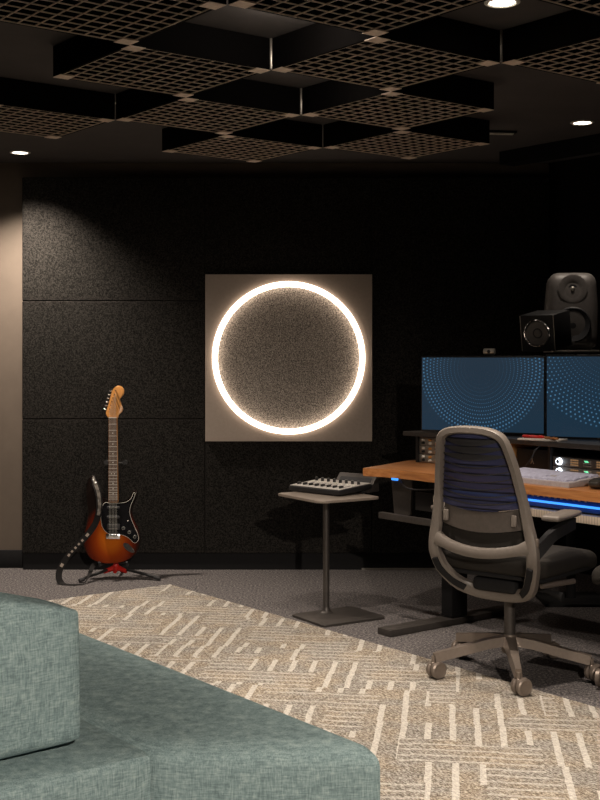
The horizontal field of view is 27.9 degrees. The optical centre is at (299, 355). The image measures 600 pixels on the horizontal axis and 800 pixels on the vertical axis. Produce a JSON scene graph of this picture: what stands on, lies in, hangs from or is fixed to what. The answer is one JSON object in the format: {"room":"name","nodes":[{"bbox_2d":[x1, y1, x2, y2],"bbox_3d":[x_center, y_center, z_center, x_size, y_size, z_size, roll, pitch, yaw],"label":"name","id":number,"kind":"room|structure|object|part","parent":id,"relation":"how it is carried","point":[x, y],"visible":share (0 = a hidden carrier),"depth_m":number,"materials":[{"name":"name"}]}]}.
{"room":"studio","nodes":[
{"label":"studio","id":0,"kind":"room"},
{"bbox_2d":[0,163,548,549],"bbox_3d":[-0.585,0.058,7.470,4.230,2.485,0.100,0,0,0],"label":"wall","id":1,"kind":"structure","parent":0,"point":[11,174],"depth_m":7.42,"materials":[{"name":"beige paint"}]},
{"bbox_2d":[0,550,22,567],"bbox_3d":[-2.200,1.245,7.412,1.000,0.110,0.016,0,0,0],"label":"baseboard","id":2,"kind":"structure","parent":1,"relation":"attached to","point":[8,558],"depth_m":7.40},
{"bbox_2d":[22,419,204,552],"bbox_3d":[-1.133,0.791,7.365,1.111,0.816,0.050,0,0,0],"label":"acoustic panel","id":3,"kind":"object","parent":1,"relation":"attached to","point":[165,458],"visible":0.82,"depth_m":7.34,"materials":[{"name":"black fabric"}]},
{"bbox_2d":[22,301,204,418],"bbox_3d":[-1.133,0.025,7.365,1.111,0.716,0.050,0,0,0],"label":"acoustic panel","id":4,"kind":"object","parent":1,"relation":"attached to","point":[74,353],"visible":0.88,"depth_m":7.34,"materials":[{"name":"black fabric"}]},
{"bbox_2d":[22,177,204,300],"bbox_3d":[-1.133,-0.711,7.365,1.111,0.752,0.050,0,0,0],"label":"acoustic panel","id":5,"kind":"object","parent":1,"relation":"attached to","point":[84,238],"visible":0.98,"depth_m":7.34,"materials":[{"name":"black fabric"}]},
{"bbox_2d":[205,441,371,552],"bbox_3d":[-0.070,0.791,7.365,1.013,0.816,0.050,0,0,0],"label":"acoustic panel","id":6,"kind":"object","parent":1,"relation":"attached to","point":[245,512],"visible":0.78,"depth_m":7.34,"materials":[{"name":"black fabric"}]},
{"bbox_2d":[362,568,436,569],"bbox_3d":[0.950,1.294,7.335,1.150,0.012,0.010,0,0,0],"label":"trim","id":7,"kind":"structure","parent":1,"relation":"attached to","point":[362,568],"depth_m":7.33,"materials":[{"name":"metal"}]},
{"bbox_3d":[-0.070,0.025,7.365,1.013,0.716,0.050,0,0,0],"label":"acoustic panel","id":8,"kind":"object","parent":1,"relation":"attached to","visible":0},
{"bbox_2d":[205,274,371,440],"bbox_3d":[-0.069,0.011,7.315,1.010,1.010,0.050,0,0,0],"label":"ring light","id":9,"kind":"object","parent":8,"relation":"attached to","point":[288,357],"visible":1,"depth_m":7.33,"materials":[{"name":"white plastic"}]},
{"bbox_2d":[0,0,599,162],"bbox_3d":[0.993,-1.235,2.910,7.586,0.100,9.220,0,0,0],"label":"ceiling","id":10,"kind":"structure","parent":0,"point":[541,106],"depth_m":5.78,"materials":[{"name":"paint"}]},
{"bbox_2d":[9,150,30,154],"bbox_3d":[-1.627,-1.181,7.020,0.120,0.007,0.120,0,0,0],"label":"recessed light","id":11,"kind":"object","parent":10,"relation":"in","point":[19,152],"visible":1,"depth_m":7.01,"materials":[{"name":"white paint"}]},
{"bbox_2d":[0,77,114,138],"bbox_3d":[-1.253,-1.124,5.511,0.595,0.118,0.595,0,0,-37],"label":"ceiling baffle","id":12,"kind":"structure","parent":10,"relation":"attached to","point":[26,107],"depth_m":5.38,"materials":[{"name":"brown metal"}]},
{"bbox_3d":[-1.203,-1.065,5.884,0.062,0.002,0.062,0,0,-37],"label":"corner plate","id":13,"kind":"part","parent":12,"relation":"part of","materials":[{"name":"brown metal"}]},
{"bbox_3d":[-0.880,-1.065,5.461,0.062,0.002,0.062,0,0,-37],"label":"corner plate","id":14,"kind":"part","parent":12,"relation":"part of","materials":[{"name":"brown metal"}]},
{"bbox_2d":[0,0,225,44],"bbox_3d":[-0.639,-1.124,3.722,0.595,0.118,0.595,0,0,-37],"label":"ceiling baffle","id":15,"kind":"structure","parent":10,"relation":"attached to","point":[127,22],"depth_m":3.92,"materials":[{"name":"brown metal"}]},
{"bbox_3d":[-0.590,-1.065,4.095,0.062,0.002,0.062,0,0,-37],"label":"corner plate","id":16,"kind":"part","parent":15,"relation":"part of","materials":[{"name":"brown metal"}]},
{"bbox_3d":[-0.267,-1.065,3.672,0.062,0.002,0.062,0,0,-37],"label":"corner plate","id":17,"kind":"part","parent":15,"relation":"part of","materials":[{"name":"brown metal"}]},
{"bbox_2d":[53,22,269,97],"bbox_3d":[-0.527,-1.124,4.560,0.595,0.118,0.595,0,0,-37],"label":"ceiling baffle","id":18,"kind":"structure","parent":10,"relation":"attached to","point":[185,59],"depth_m":4.49,"materials":[{"name":"brown metal"}]},
{"bbox_3d":[-0.900,-1.065,4.610,0.062,0.002,0.062,0,0,-37],"label":"corner plate","id":19,"kind":"part","parent":18,"relation":"part of","materials":[{"name":"brown metal"}]},
{"bbox_3d":[-0.577,-1.065,4.187,0.062,0.002,0.062,0,0,-37],"label":"corner plate","id":20,"kind":"part","parent":18,"relation":"part of","materials":[{"name":"brown metal"}]},
{"bbox_3d":[-0.477,-1.065,4.933,0.062,0.002,0.062,0,0,-37],"label":"corner plate","id":21,"kind":"part","parent":18,"relation":"part of","materials":[{"name":"brown metal"}]},
{"bbox_3d":[-0.154,-1.065,4.510,0.062,0.002,0.062,0,0,-37],"label":"corner plate","id":22,"kind":"part","parent":18,"relation":"part of","materials":[{"name":"brown metal"}]},
{"bbox_2d":[116,79,299,134],"bbox_3d":[-0.415,-1.124,5.398,0.595,0.118,0.595,0,0,-37],"label":"ceiling baffle","id":23,"kind":"structure","parent":10,"relation":"attached to","point":[241,104],"depth_m":5.32,"materials":[{"name":"brown metal"}]},
{"bbox_3d":[-0.788,-1.065,5.448,0.062,0.002,0.062,0,0,-37],"label":"corner plate","id":24,"kind":"part","parent":23,"relation":"part of","materials":[{"name":"brown metal"}]},
{"bbox_3d":[-0.465,-1.065,5.025,0.062,0.002,0.062,0,0,-37],"label":"corner plate","id":25,"kind":"part","parent":23,"relation":"part of","materials":[{"name":"brown metal"}]},
{"bbox_3d":[-0.365,-1.065,5.771,0.062,0.002,0.062,0,0,-37],"label":"corner plate","id":26,"kind":"part","parent":23,"relation":"part of","materials":[{"name":"brown metal"}]},
{"bbox_3d":[-0.042,-1.065,5.348,0.062,0.002,0.062,0,0,-37],"label":"corner plate","id":27,"kind":"part","parent":23,"relation":"part of","materials":[{"name":"brown metal"}]},
{"bbox_2d":[162,119,321,162],"bbox_3d":[-0.302,-1.124,6.237,0.595,0.118,0.595,0,0,-37],"label":"ceiling baffle","id":28,"kind":"structure","parent":10,"relation":"attached to","point":[283,137],"depth_m":6.16,"materials":[{"name":"brown metal"}]},
{"bbox_3d":[-0.675,-1.065,6.287,0.062,0.002,0.062,0,0,-37],"label":"corner plate","id":29,"kind":"part","parent":28,"relation":"part of","materials":[{"name":"brown metal"}]},
{"bbox_3d":[-0.352,-1.065,5.864,0.062,0.002,0.062,0,0,-37],"label":"corner plate","id":30,"kind":"part","parent":28,"relation":"part of","materials":[{"name":"brown metal"}]},
{"bbox_3d":[0.071,-1.065,6.187,0.062,0.002,0.062,0,0,-37],"label":"corner plate","id":31,"kind":"part","parent":28,"relation":"part of","materials":[{"name":"brown metal"}]},
{"bbox_2d":[270,38,271,68],"bbox_3d":[-0.108,-1.125,4.494,0.010,0.115,0.010,0,0,0],"label":"post","id":32,"kind":"object","parent":10,"relation":"attached to","point":[270,38],"visible":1,"depth_m":4.49,"materials":[{"name":"metal"}]},
{"bbox_2d":[300,88,301,113],"bbox_3d":[0.004,-1.125,5.332,0.010,0.115,0.010,0,0,0],"label":"post","id":33,"kind":"object","parent":10,"relation":"attached to","point":[300,88],"visible":1,"depth_m":5.33,"materials":[{"name":"metal"}]},
{"bbox_2d":[228,0,486,36],"bbox_3d":[0.199,-1.124,3.610,0.595,0.118,0.595,0,0,-37],"label":"ceiling baffle","id":34,"kind":"structure","parent":10,"relation":"attached to","point":[376,18],"depth_m":3.83,"materials":[{"name":"brown metal"}]},
{"bbox_3d":[-0.174,-1.065,3.660,0.062,0.002,0.062,0,0,-37],"label":"corner plate","id":35,"kind":"part","parent":34,"relation":"part of","materials":[{"name":"brown metal"}]},
{"bbox_3d":[0.249,-1.065,3.983,0.062,0.002,0.062,0,0,-37],"label":"corner plate","id":36,"kind":"part","parent":34,"relation":"part of","materials":[{"name":"brown metal"}]},
{"bbox_2d":[272,16,499,91],"bbox_3d":[0.311,-1.124,4.448,0.595,0.118,0.595,0,0,-37],"label":"ceiling baffle","id":37,"kind":"structure","parent":10,"relation":"attached to","point":[437,47],"depth_m":4.38,"materials":[{"name":"brown metal"}]},
{"bbox_3d":[-0.062,-1.065,4.498,0.062,0.002,0.062,0,0,-37],"label":"corner plate","id":38,"kind":"part","parent":37,"relation":"part of","materials":[{"name":"brown metal"}]},
{"bbox_3d":[0.261,-1.065,4.075,0.062,0.002,0.062,0,0,-37],"label":"corner plate","id":39,"kind":"part","parent":37,"relation":"part of","materials":[{"name":"brown metal"}]},
{"bbox_3d":[0.361,-1.065,4.821,0.062,0.002,0.062,0,0,-37],"label":"corner plate","id":40,"kind":"part","parent":37,"relation":"part of","materials":[{"name":"brown metal"}]},
{"bbox_3d":[0.684,-1.065,4.398,0.062,0.002,0.062,0,0,-37],"label":"corner plate","id":41,"kind":"part","parent":37,"relation":"part of","materials":[{"name":"brown metal"}]},
{"bbox_2d":[302,75,493,129],"bbox_3d":[0.423,-1.124,5.286,0.595,0.118,0.595,0,0,-37],"label":"ceiling baffle","id":42,"kind":"structure","parent":10,"relation":"attached to","point":[452,96],"depth_m":5.22,"materials":[{"name":"brown metal"}]},
{"bbox_3d":[0.051,-1.065,5.336,0.062,0.002,0.062,0,0,-37],"label":"corner plate","id":43,"kind":"part","parent":42,"relation":"part of","materials":[{"name":"brown metal"}]},
{"bbox_3d":[0.373,-1.065,4.913,0.062,0.002,0.062,0,0,-37],"label":"corner plate","id":44,"kind":"part","parent":42,"relation":"part of","materials":[{"name":"brown metal"}]},
{"bbox_3d":[0.474,-1.065,5.659,0.062,0.002,0.062,0,0,-37],"label":"corner plate","id":45,"kind":"part","parent":42,"relation":"part of","materials":[{"name":"brown metal"}]},
{"bbox_3d":[0.796,-1.065,5.236,0.062,0.002,0.062,0,0,-37],"label":"corner plate","id":46,"kind":"part","parent":42,"relation":"part of","materials":[{"name":"brown metal"}]},
{"bbox_2d":[323,116,489,158],"bbox_3d":[0.536,-1.124,6.124,0.595,0.118,0.595,0,0,-37],"label":"ceiling baffle","id":47,"kind":"structure","parent":10,"relation":"attached to","point":[463,132],"depth_m":6.05,"materials":[{"name":"brown metal"}]},
{"bbox_3d":[0.163,-1.065,6.174,0.062,0.002,0.062,0,0,-37],"label":"corner plate","id":48,"kind":"part","parent":47,"relation":"part of","materials":[{"name":"brown metal"}]},
{"bbox_3d":[0.486,-1.065,5.751,0.062,0.002,0.062,0,0,-37],"label":"corner plate","id":49,"kind":"part","parent":47,"relation":"part of","materials":[{"name":"brown metal"}]},
{"bbox_3d":[0.909,-1.065,6.074,0.062,0.002,0.062,0,0,-37],"label":"corner plate","id":50,"kind":"part","parent":47,"relation":"part of","materials":[{"name":"brown metal"}]},
{"bbox_2d":[500,30,502,61],"bbox_3d":[0.730,-1.125,4.382,0.010,0.115,0.010,0,0,0],"label":"post","id":51,"kind":"object","parent":10,"relation":"attached to","point":[501,31],"visible":1,"depth_m":4.38,"materials":[{"name":"metal"}]},
{"bbox_2d":[484,0,519,7],"bbox_3d":[0.676,-1.181,4.040,0.120,0.007,0.120,0,0,0],"label":"recessed light","id":52,"kind":"object","parent":10,"relation":"in","point":[489,3],"visible":1,"depth_m":4.05,"materials":[{"name":"white paint"}]},
{"bbox_2d":[490,130,516,134],"bbox_3d":[1.040,-1.176,6.360,0.200,0.018,0.045,0,0,-8],"label":"ceiling vent","id":53,"kind":"object","parent":10,"relation":"in","point":[492,132],"visible":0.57,"depth_m":6.35,"materials":[{"name":"black metal"}]},
{"bbox_2d":[499,133,599,165],"bbox_3d":[1.993,-1.147,6.003,0.120,0.074,2.600,0,0,-37],"label":"trim","id":54,"kind":"structure","parent":10,"relation":"attached to","point":[589,144],"depth_m":6.71,"materials":[{"name":"fabric"}]},
{"bbox_2d":[502,10,599,83],"bbox_3d":[1.149,-1.124,4.335,0.595,0.118,0.595,0,0,-37],"label":"ceiling baffle","id":55,"kind":"structure","parent":10,"relation":"attached to","point":[567,43],"depth_m":4.30,"materials":[{"name":"brown metal"}]},
{"bbox_3d":[0.776,-1.065,4.385,0.062,0.002,0.062,0,0,-37],"label":"corner plate","id":56,"kind":"part","parent":55,"relation":"part of","materials":[{"name":"brown metal"}]},
{"bbox_2d":[538,0,599,16],"bbox_3d":[1.037,-1.124,3.497,0.595,0.118,0.595,0,0,-37],"label":"ceiling baffle","id":57,"kind":"structure","parent":10,"relation":"attached to","point":[592,7],"depth_m":3.71,"materials":[{"name":"brown metal"}]},
{"bbox_2d":[570,120,593,124],"bbox_3d":[1.430,-1.181,6.120,0.120,0.007,0.120,0,0,0],"label":"recessed light","id":58,"kind":"object","parent":10,"relation":"in","point":[577,122],"visible":1,"depth_m":6.11,"materials":[{"name":"white paint"}]},
{"bbox_2d":[0,568,599,707],"bbox_3d":[0.993,1.350,2.910,7.586,0.100,9.220,0,0,0],"label":"floor","id":59,"kind":"structure","parent":0,"point":[401,596],"depth_m":6.40,"materials":[{"name":"grey carpet"}]},
{"bbox_2d":[78,460,160,582],"bbox_3d":[-1.014,0.954,6.999,0.373,0.691,0.399,0,0,31],"label":"guitar stand","id":60,"kind":"object","parent":59,"relation":"on","point":[115,567],"visible":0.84,"depth_m":7.04,"materials":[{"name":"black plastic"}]},
{"bbox_3d":[-1.193,1.266,6.984,0.184,0.052,0.016,0,0,-42],"label":"leg","id":61,"kind":"part","parent":60,"relation":"part of","materials":[{"name":"black paint"}]},
{"bbox_3d":[-1.139,1.204,7.039,0.057,0.040,0.153,0,0,34],"label":"cradle arm","id":62,"kind":"part","parent":60,"relation":"part of","materials":[{"name":"black plastic"}]},
{"bbox_2d":[84,386,140,563],"bbox_3d":[-1.092,0.693,7.070,0.330,1.036,0.124,0,0,0],"label":"electric guitar","id":63,"kind":"object","parent":60,"relation":"on","point":[116,538],"visible":1,"depth_m":7.03,"materials":[{"name":"paint"}]},
{"bbox_2d":[56,475,102,584],"bbox_3d":[-1.253,0.995,6.942,0.145,0.602,0.279,0,0,44],"label":"strap","id":64,"kind":"object","parent":63,"relation":"attached to","point":[99,503],"visible":0.98,"depth_m":6.96,"materials":[{"name":"grey leather"}]},
{"bbox_3d":[-0.993,1.113,7.014,0.068,0.056,0.006,0,-6,0],"label":"jack plate","id":65,"kind":"part","parent":63,"relation":"part of","materials":[{"name":"silver metal"}]},
{"bbox_3d":[-1.019,1.204,7.039,0.057,0.040,0.153,0,0,-34],"label":"cradle arm","id":66,"kind":"part","parent":60,"relation":"part of","materials":[{"name":"black plastic"}]},
{"bbox_3d":[-0.913,1.266,7.024,0.213,0.052,0.016,0,0,20],"label":"leg","id":67,"kind":"part","parent":60,"relation":"part of","materials":[{"name":"black paint"}]},
{"bbox_2d":[23,553,434,569],"bbox_3d":[-0.085,1.250,7.375,3.200,0.100,0.050,0,0,0],"label":"baseboard","id":68,"kind":"structure","parent":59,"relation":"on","point":[31,561],"depth_m":7.35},
{"bbox_2d":[48,584,599,799],"bbox_3d":[-0.214,1.294,4.334,2.200,0.010,4.600,0,0,-37],"label":"rug","id":69,"kind":"object","parent":59,"relation":"on","point":[464,734],"visible":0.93,"depth_m":4.57,"materials":[{"name":"beige carpet"}]},
{"bbox_2d":[0,633,379,799],"bbox_3d":[-1.061,1.063,2.849,1.712,0.449,1.883,0,0,-37],"label":"sofa","id":70,"kind":"object","parent":69,"relation":"on","point":[149,730],"visible":0.65,"depth_m":2.61,"materials":[{"name":"teal fabric"}]},
{"bbox_2d":[0,592,79,758],"bbox_3d":[-0.829,0.672,2.475,0.768,0.384,0.264,0,0,-40],"label":"cushion","id":71,"kind":"object","parent":70,"relation":"on","point":[40,648],"visible":1,"depth_m":2.55,"materials":[{"name":"teal fabric"}]},
{"bbox_2d":[426,426,599,696],"bbox_3d":[0.872,0.779,4.926,0.692,1.018,0.712,0,0,40],"label":"office chair","id":72,"kind":"object","parent":69,"relation":"on","point":[477,468],"visible":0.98,"depth_m":4.75,"materials":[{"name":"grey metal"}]},
{"bbox_3d":[0.680,1.179,4.867,0.302,0.088,0.060,0,0,-14],"label":"arm","id":73,"kind":"part","parent":72,"relation":"part of","materials":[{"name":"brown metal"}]},
{"bbox_3d":[0.758,1.179,5.060,0.060,0.088,0.302,0,0,-32],"label":"arm","id":74,"kind":"part","parent":72,"relation":"part of","materials":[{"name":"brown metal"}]},
{"bbox_3d":[0.723,0.625,4.756,0.492,0.710,0.260,0,0,40],"label":"frame","id":75,"kind":"part","parent":72,"relation":"part of","materials":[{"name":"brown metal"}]},
{"bbox_3d":[0.840,1.179,4.734,0.060,0.088,0.302,0,0,4],"label":"arm","id":76,"kind":"part","parent":72,"relation":"part of","materials":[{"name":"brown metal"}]},
{"bbox_3d":[0.900,0.831,4.968,0.490,0.098,0.470,0,0,40],"label":"seat","id":77,"kind":"part","parent":72,"relation":"part of","materials":[{"name":"brown fabric"}]},
{"bbox_3d":[0.966,1.179,5.045,0.060,0.088,0.302,0,0,40],"label":"arm","id":78,"kind":"part","parent":72,"relation":"part of","materials":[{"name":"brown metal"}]},
{"bbox_3d":[0.955,0.931,4.758,0.021,0.049,0.195,0,0,-44],"label":"lever","id":79,"kind":"part","parent":72,"relation":"part of","materials":[{"name":"black plastic"}]},
{"bbox_3d":[1.016,1.179,4.844,0.302,0.088,0.060,0,0,22],"label":"arm","id":80,"kind":"part","parent":72,"relation":"part of","materials":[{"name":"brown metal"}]},
{"bbox_3d":[1.019,0.899,4.770,0.203,0.026,0.022,0,0,-40],"label":"slide rail","id":81,"kind":"part","parent":72,"relation":"part of","materials":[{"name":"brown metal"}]},
{"bbox_2d":[278,491,384,626],"bbox_3d":[0.151,0.999,6.062,0.370,0.602,0.446,0,0,-32],"label":"side table","id":82,"kind":"object","parent":59,"relation":"on","point":[326,617],"visible":0.9,"depth_m":6.02,"materials":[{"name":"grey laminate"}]},
{"bbox_2d":[289,477,371,495],"bbox_3d":[0.155,0.665,6.200,0.360,0.063,0.250,0,0,45],"label":"controller","id":83,"kind":"object","parent":82,"relation":"on","point":[328,486],"visible":1,"depth_m":6.13,"materials":[{"name":"black paint"}]},
{"bbox_3d":[0.154,0.657,6.199,0.345,0.019,0.234,0,0,45],"label":"panel","id":84,"kind":"part","parent":83,"relation":"part of","materials":[{"name":"grey plastic"}]},
{"bbox_3d":[0.190,1.294,6.000,0.370,0.012,0.300,0,0,-32],"label":"plate","id":85,"kind":"part","parent":82,"relation":"part of","materials":[{"name":"grey metal"}]},
{"bbox_2d":[336,472,378,492],"bbox_3d":[0.283,0.654,6.253,0.240,0.085,0.095,0,0,38],"label":"display unit","id":86,"kind":"object","parent":82,"relation":"on","point":[374,481],"visible":0.55,"depth_m":6.23,"materials":[{"name":"black plastic"}]},
{"bbox_3d":[0.281,0.649,6.250,0.200,0.042,0.040,0,0,38],"label":"display glass","id":87,"kind":"part","parent":86,"relation":"part of","materials":[{"name":"black glass"}]},
{"bbox_2d":[363,430,599,636],"bbox_3d":[1.256,0.848,5.343,1.050,0.902,2.650,0,0,-37],"label":"desk","id":88,"kind":"object","parent":59,"relation":"on","point":[543,499],"visible":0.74,"depth_m":5.80,"materials":[{"name":"orange wood"}]},
{"bbox_3d":[0.525,0.784,5.798,0.030,0.030,0.420,0,0,-37],"label":"rail","id":89,"kind":"part","parent":88,"relation":"part of","materials":[{"name":"black metal"}]},
{"bbox_2d":[419,454,434,462],"bbox_3d":[0.884,0.536,6.262,0.300,0.042,0.482,0,0,-37],"label":"rack","id":90,"kind":"object","parent":88,"relation":"on","point":[430,458],"visible":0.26,"depth_m":6.33,"materials":[{"name":"metal"}]},
{"bbox_2d":[419,445,434,454],"bbox_3d":[0.884,0.492,6.262,0.300,0.042,0.482,0,0,-37],"label":"rack","id":91,"kind":"object","parent":90,"relation":"on","point":[425,449],"visible":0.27,"depth_m":6.33,"materials":[{"name":"metal"}]},
{"bbox_2d":[419,437,435,445],"bbox_3d":[0.884,0.447,6.262,0.300,0.042,0.482,0,0,-37],"label":"rack","id":92,"kind":"object","parent":91,"relation":"on","point":[429,441],"visible":0.24,"depth_m":6.32,"materials":[{"name":"metal"}]},
{"bbox_2d":[415,492,466,511],"bbox_3d":[0.690,0.725,5.911,0.008,0.090,0.360,0,0,-37],"label":"cable tray","id":93,"kind":"object","parent":88,"relation":"on","point":[423,501],"depth_m":6.00,"materials":[{"name":"black paint"}]},
{"bbox_3d":[0.752,0.934,5.887,0.105,0.660,0.075,0,0,-37],"label":"leg","id":94,"kind":"part","parent":88,"relation":"part of","materials":[{"name":"black metal"}]},
{"bbox_2d":[421,356,545,434],"bbox_3d":[0.940,0.198,6.132,0.671,0.398,0.160,0,0,31],"label":"computer monitor","id":95,"kind":"object","parent":88,"relation":"on","point":[504,394],"visible":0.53,"depth_m":6.07,"materials":[{"name":"black paint"}]},
{"bbox_2d":[483,349,495,354],"bbox_3d":[0.955,-0.021,6.089,0.056,0.034,0.032,0,0,25],"label":"webcam","id":96,"kind":"object","parent":95,"relation":"on","point":[485,351],"visible":1,"depth_m":6.08,"materials":[{"name":"plastic"}]},
{"bbox_2d":[403,430,599,450],"bbox_3d":[1.480,0.408,5.514,0.425,0.023,2.530,0,0,-37],"label":"shelf","id":97,"kind":"object","parent":88,"relation":"attached to","point":[571,444],"depth_m":5.68,"materials":[{"name":"black wood"}]},
{"bbox_2d":[433,496,599,525],"bbox_3d":[1.256,0.683,5.318,0.440,0.034,1.470,0,0,-37],"label":"keyboard tray","id":98,"kind":"object","parent":88,"relation":"on","point":[588,516],"depth_m":5.16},
{"bbox_2d":[517,446,547,469],"bbox_3d":[1.172,0.501,5.814,0.163,0.115,0.200,0,0,-37],"label":"box","id":99,"kind":"object","parent":88,"relation":"on","point":[539,460],"visible":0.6,"depth_m":5.77,"materials":[{"name":"black paint"}]},
{"bbox_2d":[524,446,540,466],"bbox_3d":[1.088,0.477,5.672,0.216,0.160,0.098,0,0,0],"label":"loose cable","id":100,"kind":"object","parent":88,"relation":"on","point":[538,446],"visible":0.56,"depth_m":5.63,"materials":[{"name":"black rubber"}]},
{"bbox_2d":[517,437,567,441],"bbox_3d":[1.142,0.393,5.690,0.210,0.008,0.100,0,0,35],"label":"notepad","id":101,"kind":"object","parent":88,"relation":"on","point":[523,438],"visible":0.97,"depth_m":5.65,"materials":[{"name":"paper"}]},
{"bbox_2d":[522,435,543,437],"bbox_3d":[1.106,0.381,5.713,0.120,0.014,0.014,0,0,44],"label":"marker","id":102,"kind":"object","parent":101,"relation":"on","point":[524,436],"visible":1,"depth_m":5.71,"materials":[{"name":"plastic"}]},
{"bbox_2d":[544,436,558,439],"bbox_3d":[1.167,0.382,5.608,0.012,0.012,0.100,0,0,-23],"label":"pencil","id":103,"kind":"object","parent":101,"relation":"on","point":[545,437],"visible":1,"depth_m":5.60,"materials":[{"name":"orange wood"}]},
{"bbox_2d":[520,467,599,487],"bbox_3d":[1.093,0.537,5.371,0.235,0.044,0.460,0,0,-37],"label":"keyboard","id":104,"kind":"object","parent":88,"relation":"on","point":[565,479],"visible":0.78,"depth_m":5.26,"materials":[{"name":"white plastic"}]},
{"bbox_2d":[527,494,599,513],"bbox_3d":[1.147,0.633,5.172,0.040,0.050,1.330,0,0,-37],"label":"light","id":105,"kind":"object","parent":88,"relation":"on","point":[539,503],"depth_m":5.15,"materials":[{"name":"blue plastic"}]},
{"bbox_2d":[546,355,599,439],"bbox_3d":[1.528,0.195,5.740,0.706,0.403,0.160,0,0,25],"label":"computer monitor","id":106,"kind":"object","parent":88,"relation":"on","point":[572,381],"visible":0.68,"depth_m":5.78,"materials":[{"name":"black paint"}]},
{"bbox_2d":[553,466,599,474],"bbox_3d":[1.436,0.536,5.537,0.302,0.042,0.482,0,0,-37],"label":"rack","id":107,"kind":"object","parent":88,"relation":"on","point":[558,468],"visible":0.38,"depth_m":5.54,"materials":[{"name":"black metal"}]},
{"bbox_2d":[553,454,599,469],"bbox_3d":[1.436,0.490,5.537,0.302,0.042,0.482,0,0,-37],"label":"rack","id":108,"kind":"object","parent":107,"relation":"on","point":[589,461],"visible":1,"depth_m":5.55,"materials":[{"name":"black metal"}]},
{"bbox_2d":[588,478,599,488],"bbox_3d":[1.262,0.537,5.100,0.066,0.046,0.112,0,0,41],"label":"computer mouse","id":109,"kind":"object","parent":88,"relation":"on","point":[594,483],"visible":1,"depth_m":5.06,"materials":[{"name":"black plastic"}]},
{"bbox_3d":[1.255,0.194,6.160,0.120,0.405,0.120,0,0,0],"label":"speaker stand","id":110,"kind":"object","parent":88,"relation":"on","visible":0},
{"bbox_2d":[520,310,571,350],"bbox_3d":[1.252,-0.130,6.157,0.185,0.213,0.238,0,0,36],"label":"speaker","id":111,"kind":"object","parent":110,"relation":"on","point":[541,330],"visible":1,"depth_m":6.08},
{"bbox_2d":[535,350,599,606],"bbox_3d":[1.440,0.634,6.420,0.340,1.330,0.340,0,0,0],"label":"speaker stand","id":112,"kind":"object","parent":59,"relation":"on","point":[572,598],"visible":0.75,"depth_m":6.40,"materials":[{"name":"metal"}]},
{"bbox_3d":[1.440,1.292,6.420,0.340,0.015,0.340,0,0,0],"label":"plate","id":113,"kind":"part","parent":112,"relation":"part of","materials":[{"name":"black metal"}]},
{"bbox_2d":[544,273,597,349],"bbox_3d":[1.440,-0.235,6.418,0.276,0.408,0.244,0,0,8],"label":"speaker","id":114,"kind":"object","parent":112,"relation":"on","point":[576,293],"visible":0.86,"depth_m":6.30},
{"bbox_3d":[1.440,-0.025,6.420,0.240,0.012,0.260,0,0,0],"label":"plate","id":115,"kind":"part","parent":112,"relation":"part of","materials":[{"name":"metal"}]},
{"bbox_2d":[592,565,599,685],"bbox_3d":[1.481,0.779,4.584,0.688,1.019,0.673,0,0,39],"label":"office chair","id":116,"kind":"object","parent":59,"relation":"on","point":[596,572],"visible":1,"depth_m":4.62,"materials":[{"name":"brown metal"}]},
{"bbox_3d":[1.442,0.831,4.667,0.470,0.098,0.490,0,0,39],"label":"seat","id":117,"kind":"part","parent":116,"relation":"part of","materials":[{"name":"brown fabric"}]},
{"bbox_2d":[549,155,599,574],"bbox_3d":[3.147,0.058,5.384,0.100,2.485,5.200,0,0,-37],"label":"wall","id":118,"kind":"structure","parent":0,"point":[574,183],"depth_m":7.23,"materials":[{"name":"fabric"}]}
]}

